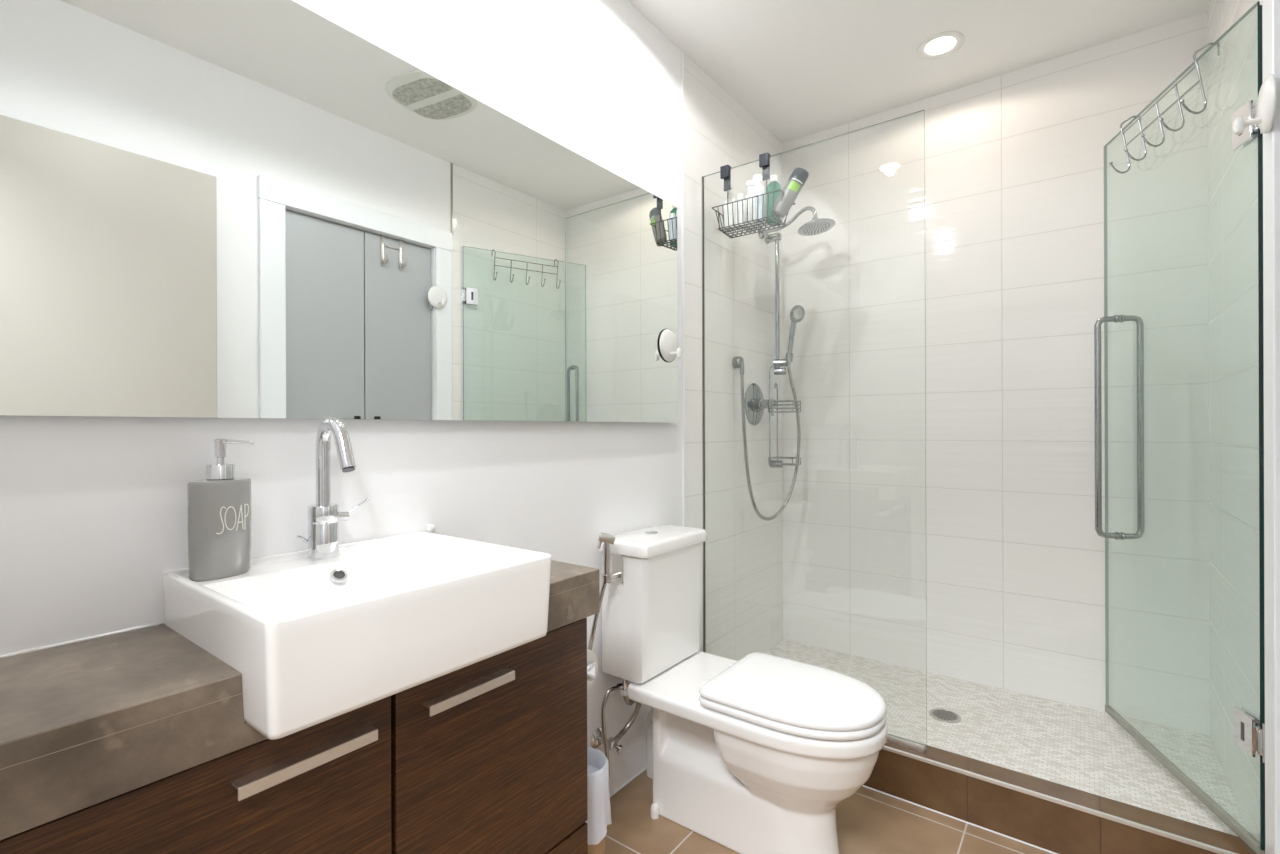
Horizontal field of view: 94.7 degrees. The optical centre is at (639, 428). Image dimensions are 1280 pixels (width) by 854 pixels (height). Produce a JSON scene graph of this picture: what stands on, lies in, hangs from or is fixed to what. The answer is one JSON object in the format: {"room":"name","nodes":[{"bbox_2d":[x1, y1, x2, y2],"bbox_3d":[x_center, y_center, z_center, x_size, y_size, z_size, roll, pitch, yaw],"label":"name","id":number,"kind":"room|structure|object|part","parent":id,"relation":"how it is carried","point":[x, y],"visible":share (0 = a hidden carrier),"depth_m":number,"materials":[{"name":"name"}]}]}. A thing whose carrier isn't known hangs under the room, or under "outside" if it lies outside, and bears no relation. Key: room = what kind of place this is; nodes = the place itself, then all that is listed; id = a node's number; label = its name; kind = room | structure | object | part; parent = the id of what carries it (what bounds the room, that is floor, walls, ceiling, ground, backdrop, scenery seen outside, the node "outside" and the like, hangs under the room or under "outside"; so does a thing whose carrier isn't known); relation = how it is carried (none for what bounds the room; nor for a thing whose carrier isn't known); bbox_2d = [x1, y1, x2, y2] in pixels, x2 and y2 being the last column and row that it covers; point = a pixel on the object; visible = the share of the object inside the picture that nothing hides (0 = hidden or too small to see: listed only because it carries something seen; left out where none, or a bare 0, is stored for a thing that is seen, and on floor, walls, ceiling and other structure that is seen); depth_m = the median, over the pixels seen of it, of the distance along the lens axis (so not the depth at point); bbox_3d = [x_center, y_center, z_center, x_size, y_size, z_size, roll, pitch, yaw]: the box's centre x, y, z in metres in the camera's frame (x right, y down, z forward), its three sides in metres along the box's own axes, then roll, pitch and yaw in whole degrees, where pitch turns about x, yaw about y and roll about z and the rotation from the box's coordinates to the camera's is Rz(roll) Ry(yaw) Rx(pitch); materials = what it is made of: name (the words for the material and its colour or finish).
{"room":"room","nodes":[
{"label":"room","id":0,"kind":"room"},
{"bbox_2d":[0,0,782,794],"bbox_3d":[-0.201,-0.124,1.793,0.100,2.550,2.858,0,0,37],"label":"wall","id":1,"kind":"structure","parent":0,"point":[93,509],"depth_m":1.61,"materials":[{"name":"white paint"}]},
{"bbox_2d":[0,0,677,422],"bbox_3d":[-0.400,-0.405,1.426,0.027,0.770,1.735,0,0,37],"label":"wall mirror","id":2,"kind":"object","parent":1,"relation":"attached to","point":[209,208],"visible":1,"depth_m":1.08,"materials":[{"name":"grey mirror"}]},
{"bbox_2d":[658,329,681,361],"bbox_3d":[0.119,-0.290,2.043,0.056,0.117,0.117,0,0,37],"label":"hook","id":3,"kind":"object","parent":2,"relation":"attached to","point":[667,343],"visible":1,"depth_m":2.04,"materials":[{"name":"white plastic"}]},
{"bbox_2d":[587,661,594,682],"bbox_3d":[-0.188,0.654,1.615,0.131,0.048,0.048,0,0,37],"label":"toilet paper holder","id":4,"kind":"object","parent":1,"relation":"attached to","point":[590,665],"visible":0.25,"depth_m":1.58,"materials":[{"name":"silver metal"}]},
{"bbox_2d":[587,649,597,690],"bbox_3d":[-0.189,0.654,1.614,0.100,0.114,0.114,0,0,37],"label":"toilet paper roll","id":5,"kind":"object","parent":4,"relation":"on","point":[591,656],"visible":0.07,"depth_m":1.61,"materials":[{"name":"white paper"}]},
{"bbox_2d":[590,678,640,753],"bbox_3d":[-0.071,0.856,1.804,0.088,0.236,0.144,0,0,37],"label":"valve","id":6,"kind":"object","parent":1,"relation":"attached to","point":[596,738],"visible":0.79,"depth_m":1.78,"materials":[{"name":"silver metal"}]},
{"bbox_3d":[-0.064,0.960,1.768,0.031,0.028,0.028,0,0,37],"label":"valve knob","id":7,"kind":"part","parent":6,"relation":"part of","materials":[{"name":"silver metal"}]},
{"bbox_2d":[609,767,646,796],"bbox_3d":[-0.089,1.147,1.847,0.006,0.006,0.853,0,0,37],"label":"baseboard","id":8,"kind":"structure","parent":1,"relation":"attached to","point":[644,769],"depth_m":1.91,"materials":[{"name":"white paint"}]},
{"bbox_2d":[681,50,684,526],"bbox_3d":[0.162,-0.126,2.187,0.005,2.550,0.012,0,0,37],"label":"trim","id":9,"kind":"structure","parent":1,"relation":"attached to","point":[682,51],"depth_m":2.18,"materials":[{"name":"white paint"}]},
{"bbox_2d":[732,356,743,373],"bbox_3d":[0.421,-0.268,2.497,0.044,0.077,0.050,0,0,37],"label":"outlet","id":10,"kind":"object","parent":1,"relation":"attached to","point":[737,362],"visible":1,"depth_m":2.48,"materials":[{"name":"silver metal"}]},
{"bbox_2d":[744,383,775,424],"bbox_3d":[0.552,-0.110,2.624,0.099,0.190,0.190,0,0,37],"label":"shower mixer","id":11,"kind":"object","parent":1,"relation":"attached to","point":[755,404],"visible":1,"depth_m":2.62,"materials":[{"name":"silver metal"}]},
{"bbox_3d":[0.517,-0.110,2.651,0.010,0.190,0.190,0,0,37],"label":"plate","id":12,"kind":"part","parent":11,"relation":"part of","materials":[{"name":"silver metal"}]},
{"bbox_3d":[0.547,-0.110,2.628,0.070,0.054,0.054,0,0,37],"label":"knob","id":13,"kind":"part","parent":11,"relation":"part of","materials":[{"name":"silver metal"}]},
{"bbox_3d":[0.583,-0.094,2.600,0.021,0.074,0.042,0,0,37],"label":"lever","id":14,"kind":"part","parent":11,"relation":"part of","materials":[{"name":"silver metal"}]},
{"bbox_2d":[765,232,792,374],"bbox_3d":[0.645,-0.582,2.729,0.122,0.666,0.055,0,0,37],"label":"shower rail","id":15,"kind":"object","parent":1,"relation":"attached to","point":[775,237],"visible":0.98,"depth_m":2.72,"materials":[{"name":"silver metal"}]},
{"bbox_2d":[740,305,804,520],"bbox_3d":[0.573,-0.076,2.613,0.385,0.963,0.075,0,0,-32],"label":"shower","id":16,"kind":"object","parent":15,"relation":"attached to","point":[797,313],"visible":0.98,"depth_m":2.67,"materials":[{"name":"silver metal"}]},
{"bbox_3d":[0.696,-0.399,2.699,0.027,0.225,0.058,0,0,-41],"label":"handle","id":17,"kind":"part","parent":16,"relation":"part of","materials":[{"name":"silver metal"}]},
{"bbox_3d":[0.636,-0.585,2.733,0.019,0.635,0.019,0,0,37],"label":"rail","id":18,"kind":"part","parent":15,"relation":"part of","materials":[{"name":"silver metal"}]},
{"bbox_2d":[768,366,800,467],"bbox_3d":[0.658,-0.054,2.694,0.122,0.466,0.097,0,0,37],"label":"wire caddy","id":19,"kind":"object","parent":15,"relation":"hanging from","point":[777,463],"visible":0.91,"depth_m":2.69,"materials":[{"name":"silver metal"}]},
{"bbox_3d":[0.620,-0.062,2.723,0.015,0.450,0.089,0,0,37],"label":"frame","id":20,"kind":"part","parent":19,"relation":"part of","materials":[{"name":"silver metal"}]},
{"bbox_2d":[769,460,783,467],"bbox_3d":[0.623,0.161,2.695,0.060,0.036,0.036,0,0,26],"label":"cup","id":21,"kind":"object","parent":19,"relation":"on","point":[772,463],"depth_m":2.68,"materials":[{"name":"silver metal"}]},
{"bbox_2d":[768,457,800,465],"bbox_3d":[0.660,0.148,2.693,0.119,0.035,0.097,0,0,37],"label":"wire shelf","id":22,"kind":"object","parent":19,"relation":"attached to","point":[777,462],"depth_m":2.68,"materials":[{"name":"silver metal"}]},
{"bbox_2d":[768,400,800,412],"bbox_3d":[0.659,-0.101,2.693,0.119,0.053,0.097,0,0,37],"label":"wire shelf","id":23,"kind":"object","parent":19,"relation":"attached to","point":[769,410],"depth_m":2.67,"materials":[{"name":"silver metal"}]},
{"bbox_2d":[758,206,834,238],"bbox_3d":[0.690,-0.913,2.610,0.341,0.116,0.158,0,0,37],"label":"shower head","id":24,"kind":"object","parent":1,"relation":"attached to","point":[816,226],"visible":0.98,"depth_m":2.56},
{"bbox_3d":[0.660,-0.932,2.633,0.265,0.078,0.016,0,0,37],"label":"arm","id":25,"kind":"part","parent":24,"relation":"part of","materials":[{"name":"silver metal"}]},
{"bbox_2d":[588,532,621,775],"bbox_3d":[-0.100,0.718,1.700,0.070,0.843,0.179,0,0,45],"label":"bidet sprayer","id":26,"kind":"object","parent":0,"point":[608,539],"visible":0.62,"depth_m":1.68,"materials":[{"name":"silver metal"}]},
{"bbox_3d":[-0.096,0.372,1.691,0.023,0.113,0.022,0,0,37],"label":"handle","id":27,"kind":"part","parent":26,"relation":"part of","materials":[{"name":"silver metal"}]},
{"bbox_2d":[605,769,1051,853],"bbox_3d":[0.480,1.198,0.781,2.400,0.100,2.060,0,0,37],"label":"floor","id":28,"kind":"structure","parent":0,"point":[869,821],"depth_m":1.68,"materials":[{"name":"tile"}]},
{"bbox_2d":[0,618,587,853],"bbox_3d":[-0.527,0.781,0.998,0.334,0.741,0.983,0,0,37],"label":"vanity cabinet","id":29,"kind":"object","parent":28,"relation":"on","point":[489,755],"visible":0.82,"depth_m":0.95,"materials":[{"name":"brown wood"}]},
{"bbox_3d":[-0.557,0.642,0.734,0.019,0.446,0.519,0,0,37],"label":"door","id":30,"kind":"part","parent":29,"relation":"part of","materials":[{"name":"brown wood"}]},
{"bbox_2d":[0,560,599,840],"bbox_3d":[-0.524,0.361,1.009,0.327,0.100,1.011,0,0,37],"label":"countertop","id":31,"kind":"structure","parent":29,"relation":"on","point":[85,722],"depth_m":0.70,"materials":[{"name":"stone"}]},
{"bbox_2d":[163,532,551,739],"bbox_3d":[-0.464,0.305,1.014,0.414,0.150,0.472,0,0,37],"label":"sink","id":32,"kind":"object","parent":31,"relation":"in","point":[311,643],"visible":0.94,"depth_m":0.88,"materials":[{"name":"white ceramic"}]},
{"bbox_2d":[187,439,253,580],"bbox_3d":[-0.688,0.128,0.968,0.062,0.224,0.093,0,0,20],"label":"soap dispenser","id":33,"kind":"object","parent":32,"relation":"on","point":[219,506],"visible":1,"depth_m":0.94,"materials":[{"name":"grey ceramic"}]},
{"bbox_2d":[296,416,369,559],"bbox_3d":[-0.571,0.109,1.084,0.114,0.262,0.117,0,0,-12],"label":"faucet","id":34,"kind":"object","parent":32,"relation":"on","point":[323,517],"visible":1,"depth_m":1.08,"materials":[{"name":"silver metal"}]},
{"bbox_3d":[-0.620,0.203,1.085,0.006,0.018,0.021,0,0,37],"label":"pull rod","id":35,"kind":"part","parent":34,"relation":"part of","materials":[{"name":"silver metal"}]},
{"bbox_3d":[-0.556,0.060,1.076,0.119,0.166,0.025,0,0,37],"label":"spout","id":36,"kind":"part","parent":34,"relation":"part of","materials":[{"name":"silver metal"}]},
{"bbox_3d":[-0.552,0.155,1.133,0.062,0.041,0.017,0,0,-40],"label":"lever","id":37,"kind":"part","parent":34,"relation":"part of","materials":[{"name":"silver metal"}]},
{"bbox_2d":[426,524,434,532],"bbox_3d":[-0.472,0.265,1.331,0.019,0.098,0.019,0,0,37],"label":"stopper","id":38,"kind":"object","parent":31,"relation":"on","point":[430,528],"visible":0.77,"depth_m":1.32,"materials":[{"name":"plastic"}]},
{"bbox_3d":[-0.462,0.464,0.827,0.024,0.017,0.185,0,0,37],"label":"handle","id":39,"kind":"part","parent":29,"relation":"part of","materials":[{"name":"white metal"}]},
{"bbox_3d":[-0.298,0.463,1.044,0.024,0.017,0.180,0,0,37],"label":"handle","id":40,"kind":"part","parent":29,"relation":"part of","materials":[{"name":"white metal"}]},
{"bbox_3d":[-0.260,0.641,1.127,0.019,0.446,0.452,0,0,37],"label":"door","id":41,"kind":"part","parent":29,"relation":"part of","materials":[{"name":"brown wood"}]},
{"bbox_3d":[-0.259,0.963,1.127,0.019,0.185,0.452,0,0,37],"label":"drawer","id":42,"kind":"part","parent":29,"relation":"part of","materials":[{"name":"brown wood"}]},
{"bbox_2d":[585,747,611,853],"bbox_3d":[-0.140,0.975,1.419,0.147,0.352,0.146,0,0,37],"label":"waste bin","id":43,"kind":"object","parent":28,"relation":"on","point":[598,798],"visible":0.38,"depth_m":1.38,"materials":[{"name":"beige plastic"}]},
{"bbox_2d":[599,524,887,853],"bbox_3d":[0.290,0.738,1.688,0.788,0.822,0.363,0,0,37],"label":"toilet","id":44,"kind":"object","parent":28,"relation":"on","point":[757,753],"visible":1,"depth_m":1.63,"materials":[{"name":"white ceramic"}]},
{"bbox_2d":[601,553,621,582],"bbox_3d":[-0.086,0.407,1.706,0.035,0.077,0.066,0,0,37],"label":"holder","id":45,"kind":"object","parent":44,"relation":"attached to","point":[616,574],"visible":0.97,"depth_m":1.72,"materials":[{"name":"silver metal"}]},
{"bbox_2d":[601,571,619,582],"bbox_3d":[-0.086,0.428,1.704,0.030,0.024,0.064,0,0,37],"label":"socket","id":46,"kind":"object","parent":45,"relation":"attached to","point":[615,575],"depth_m":1.69,"materials":[{"name":"silver metal"}]},
{"bbox_3d":[-0.067,0.407,1.731,0.035,0.077,0.002,0,0,37],"label":"clip plate","id":47,"kind":"part","parent":45,"relation":"part of","materials":[{"name":"silver metal"}]},
{"bbox_3d":[0.048,0.557,1.874,0.171,0.366,0.340,0,0,37],"label":"tank","id":48,"kind":"part","parent":44,"relation":"part of","materials":[{"name":"white ceramic"}]},
{"bbox_3d":[0.050,0.351,1.872,0.186,0.039,0.352,0,0,37],"label":"tank lid","id":49,"kind":"part","parent":44,"relation":"part of","materials":[{"name":"white ceramic"}]},
{"bbox_3d":[0.333,0.946,1.656,0.681,0.405,0.363,0,0,37],"label":"bowl","id":50,"kind":"part","parent":44,"relation":"part of","materials":[{"name":"white ceramic"}]},
{"bbox_3d":[0.425,0.702,1.586,0.440,0.028,0.350,0,0,37],"label":"seat lid","id":51,"kind":"part","parent":44,"relation":"part of","materials":[{"name":"white plastic"}]},
{"bbox_3d":[0.425,0.729,1.586,0.440,0.022,0.350,0,0,37],"label":"seat","id":52,"kind":"part","parent":44,"relation":"part of","materials":[{"name":"white plastic"}]},
{"bbox_2d":[863,742,1255,853],"bbox_3d":[0.858,1.098,1.844,1.521,0.198,0.092,0,0,37],"label":"shower curb","id":53,"kind":"object","parent":28,"relation":"on","point":[1048,825],"visible":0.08,"depth_m":1.63,"materials":[{"name":"tile"}]},
{"bbox_2d":[702,110,926,752],"bbox_3d":[0.565,0.009,2.062,0.796,1.983,0.018,0,0,37],"label":"screen","id":54,"kind":"object","parent":53,"relation":"on","point":[918,746],"visible":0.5,"depth_m":2.29,"materials":[{"name":"clear glass"}]},
{"bbox_2d":[712,152,794,237],"bbox_3d":[0.428,-0.883,2.263,0.300,0.223,0.190,0,0,37],"label":"basket","id":55,"kind":"object","parent":54,"relation":"hanging from","point":[764,159],"visible":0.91,"depth_m":2.23,"materials":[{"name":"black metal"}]},
{"bbox_2d":[722,186,736,230],"bbox_3d":[0.351,-0.861,2.302,0.050,0.171,0.050,0,0,-26],"label":"pump bottle","id":56,"kind":"object","parent":55,"relation":"in","point":[730,195],"visible":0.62,"depth_m":2.28,"materials":[{"name":"white plastic"}]},
{"bbox_2d":[735,193,746,227],"bbox_3d":[0.387,-0.838,2.269,0.046,0.124,0.037,0,0,37],"label":"lotion bottle","id":57,"kind":"object","parent":55,"relation":"in","point":[740,196],"visible":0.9,"depth_m":2.25,"materials":[{"name":"white plastic"}]},
{"bbox_2d":[745,180,755,230],"bbox_3d":[0.432,-0.871,2.301,0.048,0.190,0.048,0,0,37],"label":"spray bottle","id":58,"kind":"object","parent":55,"relation":"in","point":[749,185],"visible":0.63,"depth_m":2.29,"materials":[{"name":"white plastic"}]},
{"bbox_2d":[749,174,766,226],"bbox_3d":[0.449,-0.872,2.248,0.068,0.192,0.051,0,0,37],"label":"bottle","id":59,"kind":"object","parent":55,"relation":"in","point":[757,181],"visible":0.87,"depth_m":2.23,"materials":[{"name":"white plastic"}]},
{"bbox_2d":[755,190,763,221],"bbox_3d":[0.446,-0.832,2.200,0.036,0.112,0.030,0,0,37],"label":"bottle","id":60,"kind":"object","parent":55,"relation":"in","point":[759,192],"visible":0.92,"depth_m":2.19,"materials":[{"name":"white plastic"}]},
{"bbox_2d":[766,175,780,225],"bbox_3d":[0.508,-0.867,2.236,0.056,0.181,0.056,0,0,37],"label":"mouthwash bottle","id":61,"kind":"object","parent":55,"relation":"in","point":[773,185],"visible":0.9,"depth_m":2.22,"materials":[{"name":"teal plastic"}]},
{"bbox_2d":[771,167,808,217],"bbox_3d":[0.550,-0.867,2.170,0.137,0.184,0.047,0,0,3],"label":"tube","id":62,"kind":"object","parent":55,"relation":"in","point":[797,179],"visible":0.94,"depth_m":2.15,"materials":[{"name":"grey plastic"}]},
{"bbox_2d":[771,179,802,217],"bbox_3d":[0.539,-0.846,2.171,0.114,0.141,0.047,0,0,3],"label":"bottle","id":63,"kind":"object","parent":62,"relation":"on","point":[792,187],"depth_m":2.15,"materials":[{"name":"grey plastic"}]},
{"bbox_3d":[0.561,-0.882,2.149,0.047,0.045,0.007,0,0,6],"label":"label panel","id":64,"kind":"part","parent":62,"relation":"part of","materials":[{"name":"green plastic"}]},
{"bbox_2d":[628,0,1210,143],"bbox_3d":[0.260,-1.451,0.419,2.500,0.100,4.688,0,0,37],"label":"ceiling","id":65,"kind":"structure","parent":0,"point":[799,68],"depth_m":2.13,"materials":[{"name":"white paint"}]},
{"bbox_2d":[917,31,964,59],"bbox_3d":[1.100,-1.401,2.161,0.156,0.006,0.156,0,0,37],"label":"recessed light","id":66,"kind":"object","parent":65,"relation":"in","point":[942,44],"visible":1,"depth_m":2.16,"materials":[{"name":"white plastic"}]},
{"bbox_2d":[863,785,1057,853],"bbox_3d":[0.830,1.145,1.807,1.521,0.004,0.006,0,0,37],"label":"trim","id":67,"kind":"structure","parent":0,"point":[863,785],"depth_m":1.72,"materials":[{"name":"white paint"}]},
{"bbox_2d":[782,11,1209,735],"bbox_3d":[1.338,-0.130,2.484,1.721,2.550,0.100,0,0,37],"label":"wall","id":68,"kind":"structure","parent":0,"point":[1001,241],"depth_m":2.32,"materials":[{"name":"tile"}]},
{"bbox_2d":[765,640,1248,835],"bbox_3d":[1.098,1.141,2.161,1.521,0.210,0.708,0,0,37],"label":"floor","id":69,"kind":"structure","parent":0,"point":[1073,746],"depth_m":1.97,"materials":[{"name":"tile"}]},
{"bbox_2d":[929,708,960,722],"bbox_3d":[1.101,1.034,2.129,0.104,0.004,0.104,0,0,37],"label":"floor drain","id":70,"kind":"object","parent":69,"relation":"on","point":[944,715],"visible":1,"depth_m":2.13,"materials":[{"name":"silver metal"}]},
{"bbox_2d":[882,745,1236,853],"bbox_3d":[0.831,1.003,1.809,1.521,0.010,0.010,0,0,37],"label":"trim","id":71,"kind":"structure","parent":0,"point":[916,757],"depth_m":1.57,"materials":[{"name":"white metal"}]},
{"bbox_2d":[1208,0,1259,841],"bbox_3d":[1.695,-0.131,1.613,0.100,2.550,0.858,0,0,37],"label":"wall","id":72,"kind":"structure","parent":0,"point":[1233,74],"depth_m":1.66,"materials":[{"name":"tile"}]},
{"bbox_2d":[1094,1,1264,853],"bbox_3d":[1.551,0.001,1.696,0.141,1.968,0.734,0,0,10],"label":"shower door","id":73,"kind":"structure","parent":72,"relation":"attached to","point":[1249,728],"depth_m":1.51,"materials":[{"name":"clear glass"}]},
{"bbox_3d":[1.601,-0.005,1.972,0.139,0.745,0.019,0,0,16],"label":"pull handle","id":74,"kind":"part","parent":73,"relation":"part of","materials":[{"name":"silver metal"}]},
{"bbox_2d":[1114,314,1125,539],"bbox_3d":[1.601,-0.005,1.972,0.026,0.753,0.027,0,0,16],"label":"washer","id":75,"kind":"object","parent":73,"relation":"in","point":[1121,318],"depth_m":1.96,"materials":[{"name":"silver metal"}]},
{"bbox_2d":[1109,42,1219,173],"bbox_3d":[1.492,-0.901,1.698,0.085,0.179,0.378,0,0,16],"label":"hook rack","id":76,"kind":"object","parent":73,"relation":"hanging from","point":[1196,66],"visible":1,"depth_m":1.64,"materials":[{"name":"silver metal"}]},
{"bbox_3d":[1.437,-0.720,1.372,0.018,0.090,0.055,0,0,37],"label":"wall plate","id":77,"kind":"part","parent":73,"relation":"part of","materials":[{"name":"silver metal"}]},
{"bbox_3d":[1.442,0.720,1.372,0.018,0.090,0.055,0,0,37],"label":"wall plate","id":78,"kind":"part","parent":73,"relation":"part of","materials":[{"name":"silver metal"}]},
{"bbox_3d":[0.833,-0.128,0.473,0.100,2.550,2.000,0,0,37],"label":"wall","id":79,"kind":"structure","parent":0,"visible":0},
{"bbox_2d":[1233,74,1276,134],"bbox_3d":[1.294,-0.678,1.249,0.056,0.114,0.114,0,0,37],"label":"hook","id":80,"kind":"object","parent":79,"relation":"attached to","point":[1267,97],"visible":1,"depth_m":1.22,"materials":[{"name":"white plastic"}]},
{"bbox_2d":[1260,0,1279,853],"bbox_3d":[1.142,0.059,0.915,0.101,2.175,0.903,0,0,37],"label":"trim","id":81,"kind":"structure","parent":79,"relation":"attached to","point":[1270,9],"depth_m":1.24,"materials":[{"name":"white paint"}]}
]}

